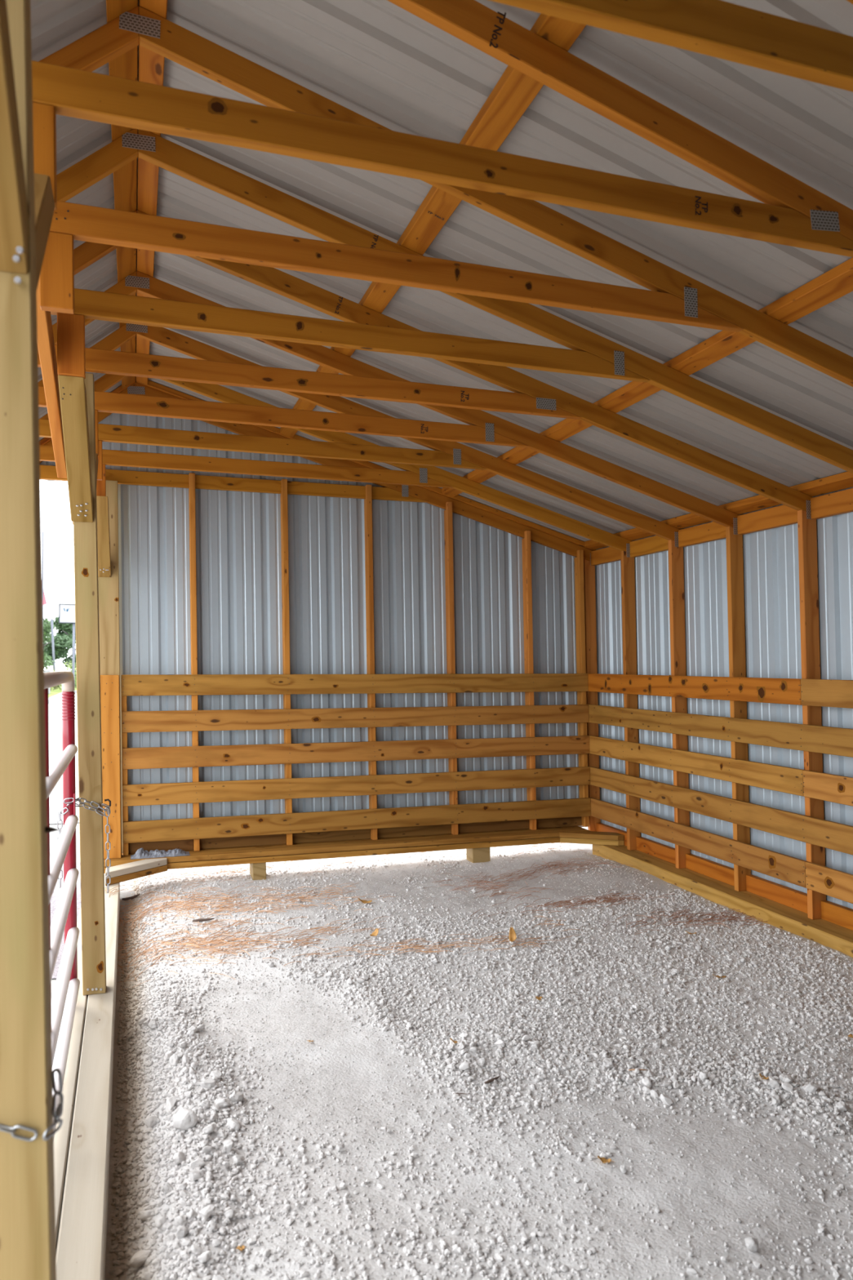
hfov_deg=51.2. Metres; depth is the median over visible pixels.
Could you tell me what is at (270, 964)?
stone
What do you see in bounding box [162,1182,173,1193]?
stone
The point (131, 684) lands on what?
kickboard
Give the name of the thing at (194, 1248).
stone
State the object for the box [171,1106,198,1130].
stone
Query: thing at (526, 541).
stud
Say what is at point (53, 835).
ground
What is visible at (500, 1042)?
stone
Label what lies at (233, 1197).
stone
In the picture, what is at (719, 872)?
board
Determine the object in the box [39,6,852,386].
roof truss
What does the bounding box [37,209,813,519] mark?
roof truss
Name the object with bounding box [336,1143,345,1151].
stone
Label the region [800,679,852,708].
kickboard
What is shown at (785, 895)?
board
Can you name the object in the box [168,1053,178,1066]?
stone
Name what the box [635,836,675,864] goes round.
board
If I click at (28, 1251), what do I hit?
post
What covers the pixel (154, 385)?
rafter
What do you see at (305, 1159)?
stone
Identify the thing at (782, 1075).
stone
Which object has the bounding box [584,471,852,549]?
brace
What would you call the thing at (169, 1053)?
stone
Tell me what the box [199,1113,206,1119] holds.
stone
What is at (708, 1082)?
stone
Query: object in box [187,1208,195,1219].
stone
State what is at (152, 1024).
stone
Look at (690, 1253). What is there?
stone
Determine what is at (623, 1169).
stone
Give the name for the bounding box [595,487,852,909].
wall
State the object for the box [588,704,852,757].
kickboard
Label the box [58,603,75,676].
sign board
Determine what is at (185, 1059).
stone
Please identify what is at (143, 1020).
stone
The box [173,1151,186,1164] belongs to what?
stone
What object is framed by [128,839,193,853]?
board
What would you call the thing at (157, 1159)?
stone
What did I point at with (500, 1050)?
stone
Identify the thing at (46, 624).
deciduous tree
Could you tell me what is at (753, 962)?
stone
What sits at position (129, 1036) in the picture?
stone
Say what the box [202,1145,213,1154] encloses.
stone
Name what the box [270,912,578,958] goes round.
straw
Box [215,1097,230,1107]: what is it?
stone
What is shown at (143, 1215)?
stone
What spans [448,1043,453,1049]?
stone
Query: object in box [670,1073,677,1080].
stone
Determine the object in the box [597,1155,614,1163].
dried leaf
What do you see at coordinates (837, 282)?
roof purlin
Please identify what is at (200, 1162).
stone
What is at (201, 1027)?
stone
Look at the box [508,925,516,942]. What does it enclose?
dried leaf
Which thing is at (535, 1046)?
stone
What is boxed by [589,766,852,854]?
kickboard
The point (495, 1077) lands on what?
twig
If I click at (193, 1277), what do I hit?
stone
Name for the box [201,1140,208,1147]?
stone
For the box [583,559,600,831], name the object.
stud
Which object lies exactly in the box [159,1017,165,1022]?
stone
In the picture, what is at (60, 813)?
chain
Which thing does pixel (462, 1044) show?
stone
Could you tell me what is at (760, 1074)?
dried leaf
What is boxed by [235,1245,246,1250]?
dried leaf
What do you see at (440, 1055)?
stone
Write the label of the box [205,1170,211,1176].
stone
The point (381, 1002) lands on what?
stone
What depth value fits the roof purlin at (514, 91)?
2.71 m
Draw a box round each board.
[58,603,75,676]
[100,675,120,858]
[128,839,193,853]
[200,834,285,849]
[292,828,370,843]
[377,824,451,838]
[457,819,528,833]
[536,816,582,828]
[596,822,626,846]
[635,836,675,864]
[685,853,734,886]
[746,874,807,913]
[821,900,852,930]
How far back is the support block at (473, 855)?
6.55 m
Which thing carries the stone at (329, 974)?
on the floor
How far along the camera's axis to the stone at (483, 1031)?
3.47 m
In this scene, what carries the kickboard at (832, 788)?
attached to the stud
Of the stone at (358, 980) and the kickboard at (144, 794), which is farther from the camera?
the kickboard at (144, 794)
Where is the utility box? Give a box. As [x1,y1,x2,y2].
[44,670,50,693]
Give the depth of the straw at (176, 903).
5.40 m
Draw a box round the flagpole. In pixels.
[41,531,47,607]
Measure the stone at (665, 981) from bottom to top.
0.025 m
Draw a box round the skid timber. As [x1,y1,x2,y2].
[592,844,852,957]
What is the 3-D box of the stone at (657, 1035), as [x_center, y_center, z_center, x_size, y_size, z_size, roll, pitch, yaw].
[0.899,1.540,3.468,0.021,0.018,0.018,0,-1,13]
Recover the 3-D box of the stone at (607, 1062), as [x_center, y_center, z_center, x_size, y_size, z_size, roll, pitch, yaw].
[0.652,1.520,3.196,0.039,0.030,0.036,0,-2,16]
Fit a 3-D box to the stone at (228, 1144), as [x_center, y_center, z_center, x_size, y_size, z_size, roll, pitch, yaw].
[-0.584,1.498,2.633,0.031,0.035,0.036,0,-1,-7]
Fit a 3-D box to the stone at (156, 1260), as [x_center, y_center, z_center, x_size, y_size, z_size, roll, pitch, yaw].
[-0.655,1.506,2.160,0.020,0.012,0.019,0,-1,3]
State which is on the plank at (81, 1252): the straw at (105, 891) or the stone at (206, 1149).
the straw at (105, 891)
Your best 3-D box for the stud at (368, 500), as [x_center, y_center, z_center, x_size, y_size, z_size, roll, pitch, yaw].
[-0.407,0.157,6.485,0.090,2.570,0.088,1,-2,-18]
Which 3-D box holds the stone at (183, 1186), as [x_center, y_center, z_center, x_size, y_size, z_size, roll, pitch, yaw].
[-0.664,1.492,2.433,0.020,0.018,0.028,0,-1,14]
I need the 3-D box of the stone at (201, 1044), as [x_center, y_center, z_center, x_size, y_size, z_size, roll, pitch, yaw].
[-0.845,1.521,3.347,0.023,0.020,0.018,0,-1,8]
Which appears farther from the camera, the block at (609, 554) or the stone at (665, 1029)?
the block at (609, 554)
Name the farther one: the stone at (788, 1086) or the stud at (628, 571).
the stud at (628, 571)
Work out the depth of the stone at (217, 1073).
3.06 m
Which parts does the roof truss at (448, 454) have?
gusset plate, gusset plate, heel plate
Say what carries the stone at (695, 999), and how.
on the floor
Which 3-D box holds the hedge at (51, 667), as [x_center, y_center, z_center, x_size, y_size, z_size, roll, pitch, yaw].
[-19.281,2.028,46.237,1.394,1.271,0.698,1,-2,-18]
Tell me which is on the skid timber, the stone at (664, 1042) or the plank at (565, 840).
the plank at (565, 840)
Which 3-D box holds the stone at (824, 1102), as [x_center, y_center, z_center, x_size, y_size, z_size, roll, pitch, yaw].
[1.296,1.508,2.909,0.017,0.017,0.023,0,-1,-10]
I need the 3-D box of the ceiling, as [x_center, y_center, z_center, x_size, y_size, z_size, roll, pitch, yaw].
[0.904,-1.377,1.737,4.428,1.062,10.170,1,-2,-18]
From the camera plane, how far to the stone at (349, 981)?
4.01 m
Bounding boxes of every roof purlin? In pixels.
[106,0,137,389]
[136,0,167,384]
[280,13,586,438]
[441,257,852,497]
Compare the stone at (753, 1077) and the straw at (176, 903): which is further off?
the straw at (176, 903)
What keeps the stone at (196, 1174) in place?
on the floor
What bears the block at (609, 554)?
attached to the stud at (628, 571)
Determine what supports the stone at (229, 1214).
on the floor
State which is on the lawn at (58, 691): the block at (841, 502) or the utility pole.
the utility pole
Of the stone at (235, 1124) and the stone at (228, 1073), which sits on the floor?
the stone at (235, 1124)
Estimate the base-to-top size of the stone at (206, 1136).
0.014 m
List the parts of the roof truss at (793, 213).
gusset plate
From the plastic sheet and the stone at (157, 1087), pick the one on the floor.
the stone at (157, 1087)
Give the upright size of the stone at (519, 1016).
0.019 m
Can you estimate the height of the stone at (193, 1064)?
0.024 m
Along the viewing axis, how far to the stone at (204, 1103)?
2.84 m
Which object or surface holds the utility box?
on the lawn at (58, 691)
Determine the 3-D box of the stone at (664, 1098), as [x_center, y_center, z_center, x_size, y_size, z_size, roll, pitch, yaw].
[0.795,1.527,2.956,0.024,0.030,0.042,2,-2,-44]
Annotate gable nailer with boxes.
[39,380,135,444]
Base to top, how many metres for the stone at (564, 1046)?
0.014 m
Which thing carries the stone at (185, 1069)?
on the gravel stones at (184, 1274)
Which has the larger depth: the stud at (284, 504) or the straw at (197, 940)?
the stud at (284, 504)
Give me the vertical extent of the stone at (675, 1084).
0.020 m
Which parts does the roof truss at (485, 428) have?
gusset plate, gusset plate, heel plate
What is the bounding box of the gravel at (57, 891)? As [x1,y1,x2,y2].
[50,862,80,978]
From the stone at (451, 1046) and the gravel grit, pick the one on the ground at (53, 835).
the gravel grit
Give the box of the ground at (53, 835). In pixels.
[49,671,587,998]
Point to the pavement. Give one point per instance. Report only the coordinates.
(55, 750)
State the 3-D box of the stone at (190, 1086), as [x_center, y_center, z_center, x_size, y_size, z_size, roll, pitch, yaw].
[-0.788,1.493,2.976,0.018,0.016,0.023,1,-2,-35]
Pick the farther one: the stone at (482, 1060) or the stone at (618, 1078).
the stone at (482, 1060)
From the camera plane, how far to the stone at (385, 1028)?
3.50 m
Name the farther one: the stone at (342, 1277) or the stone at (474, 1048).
the stone at (474, 1048)
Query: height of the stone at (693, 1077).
0.018 m
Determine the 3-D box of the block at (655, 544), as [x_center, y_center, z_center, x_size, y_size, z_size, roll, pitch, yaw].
[1.592,-0.668,6.245,0.040,0.112,0.570,1,-2,-18]
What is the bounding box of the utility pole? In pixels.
[50,618,56,688]
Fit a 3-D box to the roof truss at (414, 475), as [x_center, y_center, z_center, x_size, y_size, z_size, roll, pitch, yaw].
[-0.485,-1.184,5.894,4.230,1.120,0.040,1,-2,-18]
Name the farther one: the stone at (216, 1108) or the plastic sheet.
the plastic sheet
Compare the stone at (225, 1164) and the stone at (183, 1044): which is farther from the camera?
the stone at (183, 1044)
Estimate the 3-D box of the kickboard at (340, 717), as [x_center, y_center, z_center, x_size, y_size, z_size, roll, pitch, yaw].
[-0.374,0.558,6.425,3.454,0.140,0.026,1,-2,-18]
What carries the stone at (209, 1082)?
on the floor
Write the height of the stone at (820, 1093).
0.014 m
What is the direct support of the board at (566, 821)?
on the plank at (491, 836)
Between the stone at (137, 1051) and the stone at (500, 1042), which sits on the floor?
the stone at (137, 1051)
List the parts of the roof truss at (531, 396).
gusset plate, heel plate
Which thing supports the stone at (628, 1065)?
on the floor
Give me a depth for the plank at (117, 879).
5.59 m
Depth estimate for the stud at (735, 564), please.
5.33 m
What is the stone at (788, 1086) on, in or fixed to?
on the gravel stones at (184, 1274)
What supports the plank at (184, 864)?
on the floor
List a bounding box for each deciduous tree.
[43,616,75,686]
[43,617,56,670]
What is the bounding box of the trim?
[40,413,117,481]
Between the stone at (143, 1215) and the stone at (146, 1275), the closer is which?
the stone at (146, 1275)
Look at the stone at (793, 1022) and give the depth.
3.55 m
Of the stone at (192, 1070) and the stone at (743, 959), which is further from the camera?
the stone at (743, 959)
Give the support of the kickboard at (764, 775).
attached to the stud at (676, 567)
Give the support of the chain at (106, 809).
attached to the post at (70, 400)
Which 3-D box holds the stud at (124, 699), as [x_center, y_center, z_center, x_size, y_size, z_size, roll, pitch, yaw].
[-2.011,0.831,5.940,0.058,1.191,0.088,1,-2,-18]
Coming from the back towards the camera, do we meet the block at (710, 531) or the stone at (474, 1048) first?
the block at (710, 531)
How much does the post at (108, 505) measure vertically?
2.476 m
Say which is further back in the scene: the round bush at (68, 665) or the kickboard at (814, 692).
the round bush at (68, 665)
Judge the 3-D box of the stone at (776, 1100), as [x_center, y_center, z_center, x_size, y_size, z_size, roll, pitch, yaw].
[1.152,1.516,2.932,0.028,0.031,0.040,-1,-2,38]
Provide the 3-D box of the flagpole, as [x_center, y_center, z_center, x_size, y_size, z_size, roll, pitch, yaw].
[-21.022,-1.588,47.880,1.140,8.530,0.120,1,-2,-18]
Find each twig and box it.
[121,893,140,900]
[192,918,214,921]
[484,1075,499,1084]
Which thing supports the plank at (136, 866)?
on the plank at (117, 879)
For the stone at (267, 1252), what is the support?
on the floor
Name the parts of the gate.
rail, rail, rail, rail, rail, rail, chain plate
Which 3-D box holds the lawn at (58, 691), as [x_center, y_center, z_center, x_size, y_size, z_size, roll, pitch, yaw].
[-44.064,2.799,53.878,90.000,0.001,70.000,1,-2,-18]
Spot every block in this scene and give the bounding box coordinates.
[249,862,266,879]
[466,847,490,862]
[591,546,621,565]
[629,535,668,557]
[678,521,725,546]
[737,504,797,534]
[810,488,852,519]
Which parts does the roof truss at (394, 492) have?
gusset plate, gusset plate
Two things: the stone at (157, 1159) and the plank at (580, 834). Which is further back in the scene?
the plank at (580, 834)
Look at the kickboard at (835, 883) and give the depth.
4.56 m
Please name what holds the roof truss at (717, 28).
on the post at (28, 1251)
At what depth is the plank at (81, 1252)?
2.54 m
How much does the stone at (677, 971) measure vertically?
0.029 m
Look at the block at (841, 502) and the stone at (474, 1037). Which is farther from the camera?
the block at (841, 502)
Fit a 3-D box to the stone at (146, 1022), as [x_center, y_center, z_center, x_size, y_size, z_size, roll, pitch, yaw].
[-1.127,1.545,3.592,0.024,0.022,0.030,0,-1,2]
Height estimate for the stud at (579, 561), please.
2.164 m
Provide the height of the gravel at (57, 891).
0.001 m
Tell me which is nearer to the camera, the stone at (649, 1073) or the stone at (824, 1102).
the stone at (824, 1102)
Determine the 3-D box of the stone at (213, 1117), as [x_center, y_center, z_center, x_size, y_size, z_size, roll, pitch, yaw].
[-0.666,1.490,2.778,0.021,0.021,0.029,-1,-2,23]
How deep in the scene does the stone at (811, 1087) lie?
2.98 m
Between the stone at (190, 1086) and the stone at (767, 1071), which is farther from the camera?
the stone at (767, 1071)
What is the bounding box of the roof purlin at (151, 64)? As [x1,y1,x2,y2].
[136,0,167,384]
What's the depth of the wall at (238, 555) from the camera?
6.42 m
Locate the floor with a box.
[105,842,852,1279]
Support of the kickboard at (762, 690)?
attached to the stud at (676, 567)
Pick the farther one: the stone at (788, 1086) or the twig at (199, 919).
the twig at (199, 919)
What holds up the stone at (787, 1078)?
on the floor
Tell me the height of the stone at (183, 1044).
0.026 m
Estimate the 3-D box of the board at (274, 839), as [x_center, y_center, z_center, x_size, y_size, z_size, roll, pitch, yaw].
[-1.276,1.382,6.194,0.594,0.104,0.038,1,-2,-18]
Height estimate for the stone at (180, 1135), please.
0.025 m
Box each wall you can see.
[116,376,584,853]
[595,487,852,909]
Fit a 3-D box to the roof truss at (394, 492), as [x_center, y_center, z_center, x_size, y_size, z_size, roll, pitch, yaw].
[-0.668,-1.170,6.451,4.230,1.120,0.040,1,-2,-18]
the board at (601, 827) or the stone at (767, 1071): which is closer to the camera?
the stone at (767, 1071)
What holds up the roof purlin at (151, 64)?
attached to the roof truss at (531, 396)
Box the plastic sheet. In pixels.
[130,847,190,859]
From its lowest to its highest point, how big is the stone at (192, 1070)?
0.021 m
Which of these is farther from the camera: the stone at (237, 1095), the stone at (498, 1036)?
the stone at (498, 1036)
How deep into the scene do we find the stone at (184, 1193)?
2.39 m
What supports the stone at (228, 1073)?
on the gravel stones at (184, 1274)
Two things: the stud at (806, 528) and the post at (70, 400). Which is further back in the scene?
the stud at (806, 528)
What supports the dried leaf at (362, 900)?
on the floor
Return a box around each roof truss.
[31,0,852,257]
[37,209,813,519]
[38,271,738,534]
[38,323,680,546]
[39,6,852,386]
[39,373,631,557]
[40,382,592,565]
[50,128,852,473]
[488,0,852,92]
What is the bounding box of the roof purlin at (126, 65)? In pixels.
[106,0,137,389]
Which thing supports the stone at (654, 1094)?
on the floor
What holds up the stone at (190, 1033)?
on the gravel stones at (184, 1274)
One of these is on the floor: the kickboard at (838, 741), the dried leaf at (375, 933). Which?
the dried leaf at (375, 933)
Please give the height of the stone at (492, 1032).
0.019 m
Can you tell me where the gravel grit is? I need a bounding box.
[111,843,852,1279]
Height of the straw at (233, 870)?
0.087 m
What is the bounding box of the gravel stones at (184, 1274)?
[108,842,852,1279]
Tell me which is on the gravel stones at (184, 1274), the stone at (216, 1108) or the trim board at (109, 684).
the stone at (216, 1108)
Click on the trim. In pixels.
(111, 419)
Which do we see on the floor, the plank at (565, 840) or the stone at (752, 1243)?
the stone at (752, 1243)
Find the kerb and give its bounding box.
[48,690,76,703]
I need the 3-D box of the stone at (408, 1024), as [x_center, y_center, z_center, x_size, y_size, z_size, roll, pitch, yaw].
[-0.069,1.528,3.526,0.028,0.023,0.024,-1,-2,29]
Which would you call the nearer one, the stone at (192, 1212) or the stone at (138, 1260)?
the stone at (138, 1260)
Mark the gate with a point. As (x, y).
(64, 1000)
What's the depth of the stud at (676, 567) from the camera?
5.91 m
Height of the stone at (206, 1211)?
0.033 m
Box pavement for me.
[48,693,79,823]
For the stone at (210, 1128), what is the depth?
2.69 m
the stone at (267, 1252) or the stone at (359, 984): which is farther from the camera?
the stone at (359, 984)
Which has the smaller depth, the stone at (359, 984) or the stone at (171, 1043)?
the stone at (171, 1043)
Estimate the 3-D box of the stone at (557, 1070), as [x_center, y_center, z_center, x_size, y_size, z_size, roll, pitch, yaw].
[0.464,1.533,3.169,0.021,0.020,0.016,-1,-2,42]
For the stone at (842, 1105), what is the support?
on the floor
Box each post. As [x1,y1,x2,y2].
[0,0,60,1279]
[36,280,111,995]
[96,480,121,857]
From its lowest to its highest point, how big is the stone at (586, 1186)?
0.013 m
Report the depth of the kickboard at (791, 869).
5.53 m
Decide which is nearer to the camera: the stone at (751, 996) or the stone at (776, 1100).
the stone at (776, 1100)
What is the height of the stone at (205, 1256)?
0.021 m
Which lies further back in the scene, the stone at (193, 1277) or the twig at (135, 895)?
the twig at (135, 895)
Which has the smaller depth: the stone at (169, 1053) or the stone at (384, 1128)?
the stone at (384, 1128)
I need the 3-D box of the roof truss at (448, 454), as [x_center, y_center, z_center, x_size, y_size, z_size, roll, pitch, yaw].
[-0.295,-1.198,5.315,4.230,1.120,0.040,1,-2,-18]
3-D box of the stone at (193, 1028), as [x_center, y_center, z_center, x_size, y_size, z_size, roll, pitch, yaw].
[-0.916,1.523,3.485,0.032,0.026,0.027,0,-1,-3]
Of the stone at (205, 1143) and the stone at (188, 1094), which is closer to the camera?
the stone at (205, 1143)
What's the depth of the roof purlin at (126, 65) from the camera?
3.41 m
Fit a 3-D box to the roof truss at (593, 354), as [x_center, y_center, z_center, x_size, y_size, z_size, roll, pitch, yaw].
[0.277,-1.252,3.578,4.230,1.099,0.040,1,-2,-18]
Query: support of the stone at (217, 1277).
on the gravel stones at (184, 1274)
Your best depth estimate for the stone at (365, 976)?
4.08 m
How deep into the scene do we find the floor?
2.91 m
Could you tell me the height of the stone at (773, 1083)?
0.027 m
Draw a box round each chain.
[0,1067,63,1141]
[57,807,68,888]
[63,797,111,893]
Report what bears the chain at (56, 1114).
attached to the post at (28, 1251)
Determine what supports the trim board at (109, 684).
attached to the post at (108, 505)
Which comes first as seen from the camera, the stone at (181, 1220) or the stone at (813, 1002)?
the stone at (181, 1220)
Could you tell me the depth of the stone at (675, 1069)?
3.14 m
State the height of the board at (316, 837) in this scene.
0.104 m
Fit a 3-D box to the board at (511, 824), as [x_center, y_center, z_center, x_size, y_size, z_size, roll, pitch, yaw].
[0.501,1.400,6.778,0.601,0.104,0.038,1,-2,-18]
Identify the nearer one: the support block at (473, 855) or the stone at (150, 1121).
the stone at (150, 1121)
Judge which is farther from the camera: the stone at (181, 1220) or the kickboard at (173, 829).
the kickboard at (173, 829)
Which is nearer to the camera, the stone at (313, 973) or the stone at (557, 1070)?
the stone at (557, 1070)
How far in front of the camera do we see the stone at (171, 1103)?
2.88 m
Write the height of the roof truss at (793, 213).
1.099 m
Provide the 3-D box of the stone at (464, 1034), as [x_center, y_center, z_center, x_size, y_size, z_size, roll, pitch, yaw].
[0.149,1.523,3.429,0.026,0.033,0.037,1,-2,-23]
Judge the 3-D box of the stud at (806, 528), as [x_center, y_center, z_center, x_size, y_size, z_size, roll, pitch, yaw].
[2.064,0.394,4.768,0.138,2.177,0.038,1,-2,-18]
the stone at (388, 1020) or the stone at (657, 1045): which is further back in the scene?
the stone at (388, 1020)
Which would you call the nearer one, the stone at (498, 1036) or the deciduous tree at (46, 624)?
the stone at (498, 1036)
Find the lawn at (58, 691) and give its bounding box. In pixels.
[48,683,76,697]
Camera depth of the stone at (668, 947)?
4.50 m
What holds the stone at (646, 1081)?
on the floor
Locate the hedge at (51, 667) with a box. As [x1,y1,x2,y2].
[45,666,62,690]
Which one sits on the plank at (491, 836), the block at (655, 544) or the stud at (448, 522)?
the stud at (448, 522)
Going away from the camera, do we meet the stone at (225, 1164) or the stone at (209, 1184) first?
the stone at (209, 1184)
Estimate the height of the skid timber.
0.162 m
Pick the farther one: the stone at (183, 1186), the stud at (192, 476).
the stud at (192, 476)
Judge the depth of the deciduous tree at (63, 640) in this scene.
53.34 m
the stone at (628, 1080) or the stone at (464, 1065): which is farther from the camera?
the stone at (464, 1065)
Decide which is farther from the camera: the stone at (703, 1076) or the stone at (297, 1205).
the stone at (703, 1076)
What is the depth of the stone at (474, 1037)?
3.40 m
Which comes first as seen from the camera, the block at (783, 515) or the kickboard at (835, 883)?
the kickboard at (835, 883)
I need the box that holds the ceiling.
[30,0,852,541]
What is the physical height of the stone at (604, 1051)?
0.022 m
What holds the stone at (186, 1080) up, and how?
on the gravel stones at (184, 1274)
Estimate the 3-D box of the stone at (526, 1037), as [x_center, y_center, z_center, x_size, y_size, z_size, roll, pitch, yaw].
[0.378,1.519,3.400,0.035,0.027,0.030,0,-1,-14]
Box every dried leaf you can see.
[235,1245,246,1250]
[358,897,375,903]
[369,928,378,936]
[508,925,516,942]
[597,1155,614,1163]
[759,1072,768,1079]
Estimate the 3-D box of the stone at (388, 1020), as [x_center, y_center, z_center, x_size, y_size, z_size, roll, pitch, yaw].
[-0.153,1.527,3.572,0.022,0.018,0.023,1,-2,-23]
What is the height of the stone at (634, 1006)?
0.024 m
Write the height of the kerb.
0.150 m
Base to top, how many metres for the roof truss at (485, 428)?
1.120 m
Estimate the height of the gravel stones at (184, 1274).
0.121 m
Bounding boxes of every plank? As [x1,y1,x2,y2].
[53,906,88,1251]
[56,874,119,1279]
[103,826,590,866]
[103,836,560,873]
[105,857,167,879]
[105,864,167,885]
[559,831,624,840]
[560,837,624,845]
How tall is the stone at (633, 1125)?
0.016 m
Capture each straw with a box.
[78,881,395,942]
[104,884,126,894]
[116,899,386,990]
[127,842,592,893]
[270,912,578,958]
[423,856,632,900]
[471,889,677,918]
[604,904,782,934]
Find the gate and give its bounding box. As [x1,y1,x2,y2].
[44,670,79,1137]
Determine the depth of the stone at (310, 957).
4.34 m
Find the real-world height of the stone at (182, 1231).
0.026 m
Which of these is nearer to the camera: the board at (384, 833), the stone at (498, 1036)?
the stone at (498, 1036)
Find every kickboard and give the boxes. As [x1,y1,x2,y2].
[121,673,588,696]
[121,704,589,733]
[122,735,589,769]
[122,766,590,806]
[123,797,591,843]
[587,673,801,705]
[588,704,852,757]
[589,735,803,795]
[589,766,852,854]
[590,797,808,888]
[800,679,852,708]
[803,769,852,806]
[804,861,852,903]
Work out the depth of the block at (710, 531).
5.69 m
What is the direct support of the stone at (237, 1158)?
on the gravel stones at (184, 1274)
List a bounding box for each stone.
[126,1033,132,1039]
[129,1249,151,1267]
[135,1048,142,1054]
[136,1009,142,1014]
[137,1017,147,1025]
[138,1209,155,1220]
[141,1271,152,1279]
[143,1019,150,1026]
[143,1115,158,1127]
[147,1020,157,1029]
[151,1257,160,1264]
[155,1085,159,1092]
[155,1156,161,1162]
[155,1216,166,1228]
[157,1025,164,1031]
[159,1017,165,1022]
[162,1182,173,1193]
[164,1095,176,1111]
[165,1050,174,1060]
[168,1041,173,1047]
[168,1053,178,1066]
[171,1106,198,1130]
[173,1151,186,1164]
[173,1215,186,1226]
[176,1131,184,1140]
[176,1225,188,1239]
[178,1182,187,1190]
[179,1189,189,1197]
[180,1040,188,1048]
[182,1055,189,1064]
[182,1066,189,1073]
[183,1078,190,1082]
[184,1090,192,1097]
[186,1030,195,1036]
[187,1025,196,1031]
[187,1084,193,1089]
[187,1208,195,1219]
[189,1066,195,1074]
[189,1157,204,1168]
[189,1168,204,1181]
[190,1062,198,1068]
[191,1244,201,1256]
[191,1275,202,1279]
[195,1024,204,1031]
[197,1250,212,1262]
[198,1041,204,1046]
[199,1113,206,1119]
[199,1204,215,1218]
[200,1077,215,1088]
[200,1100,210,1107]
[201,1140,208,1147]
[202,1123,217,1133]
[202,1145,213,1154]
[203,1133,208,1140]
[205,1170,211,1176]
[205,1182,212,1189]
[205,1219,215,1231]
[209,1114,217,1120]
[210,1070,222,1079]
[212,1105,220,1111]
[212,1275,226,1279]
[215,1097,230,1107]
[222,1161,229,1168]
[223,1139,234,1152]
[224,1208,235,1218]
[226,1071,231,1075]
[226,1117,241,1130]
[229,1090,243,1102]
[231,1194,238,1199]
[233,1155,244,1164]
[262,1248,271,1257]
[268,961,274,967]
[295,1202,301,1207]
[302,1155,309,1163]
[307,955,313,960]
[311,970,315,976]
[325,972,332,976]
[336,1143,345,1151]
[340,1275,346,1279]
[346,977,353,984]
[356,977,364,982]
[356,982,363,987]
[362,974,368,980]
[365,1223,372,1230]
[379,999,384,1005]
[381,1126,386,1131]
[382,1026,389,1031]
[385,1017,391,1022]
[405,1022,413,1028]
[407,1248,412,1253]
[436,1052,443,1057]
[444,1049,449,1054]
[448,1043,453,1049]
[448,1063,455,1068]
[458,1062,470,1070]
[459,1040,465,1049]
[461,1031,468,1038]
[464,1053,470,1058]
[469,1041,476,1047]
[470,1046,478,1052]
[471,1034,477,1039]
[479,1057,486,1064]
[480,1028,485,1033]
[489,1029,495,1035]
[493,1039,504,1047]
[494,1033,502,1039]
[497,1047,503,1053]
[517,1014,523,1019]
[521,1034,530,1041]
[531,1044,538,1048]
[532,1040,539,1044]
[533,1102,539,1107]
[554,1067,559,1073]
[562,1044,568,1049]
[583,1182,589,1190]
[600,1048,608,1054]
[602,1057,613,1067]
[615,1075,621,1081]
[620,1165,626,1173]
[622,1044,629,1049]
[625,1076,633,1084]
[626,1063,633,1068]
[631,1004,639,1009]
[631,1122,636,1128]
[634,1067,639,1074]
[642,1077,651,1087]
[642,1085,651,1094]
[646,1070,653,1077]
[649,1089,659,1098]
[653,1042,660,1048]
[654,1033,659,1038]
[654,1206,660,1213]
[660,1093,672,1106]
[662,978,670,984]
[662,1026,668,1032]
[662,1040,669,1044]
[662,1081,671,1088]
[665,945,671,950]
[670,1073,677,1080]
[672,967,680,973]
[672,1081,679,1088]
[673,1066,680,1074]
[688,1251,693,1256]
[691,1075,696,1082]
[693,996,699,1003]
[695,945,702,949]
[698,1071,707,1081]
[705,1079,711,1085]
[740,957,746,962]
[744,1237,758,1251]
[748,994,755,999]
[749,1074,756,1080]
[751,960,757,965]
[763,1068,771,1075]
[768,1080,779,1088]
[772,1094,781,1105]
[778,1073,786,1079]
[781,1082,792,1092]
[782,1075,792,1083]
[789,1019,795,1024]
[804,1083,817,1093]
[809,999,816,1004]
[818,1091,826,1096]
[821,1097,826,1105]
[835,1101,847,1111]
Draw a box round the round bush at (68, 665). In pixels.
[57,660,76,689]
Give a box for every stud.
[120,675,128,855]
[188,472,199,851]
[280,479,293,845]
[364,484,377,839]
[444,502,458,835]
[521,530,536,830]
[573,550,589,826]
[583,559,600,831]
[620,550,640,850]
[667,539,690,868]
[725,526,751,891]
[797,510,826,919]
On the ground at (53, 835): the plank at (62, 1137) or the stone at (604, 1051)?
the plank at (62, 1137)
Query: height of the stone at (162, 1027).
0.022 m
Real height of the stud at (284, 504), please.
2.570 m
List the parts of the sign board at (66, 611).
frame, panel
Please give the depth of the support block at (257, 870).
6.04 m
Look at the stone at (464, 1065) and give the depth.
3.13 m

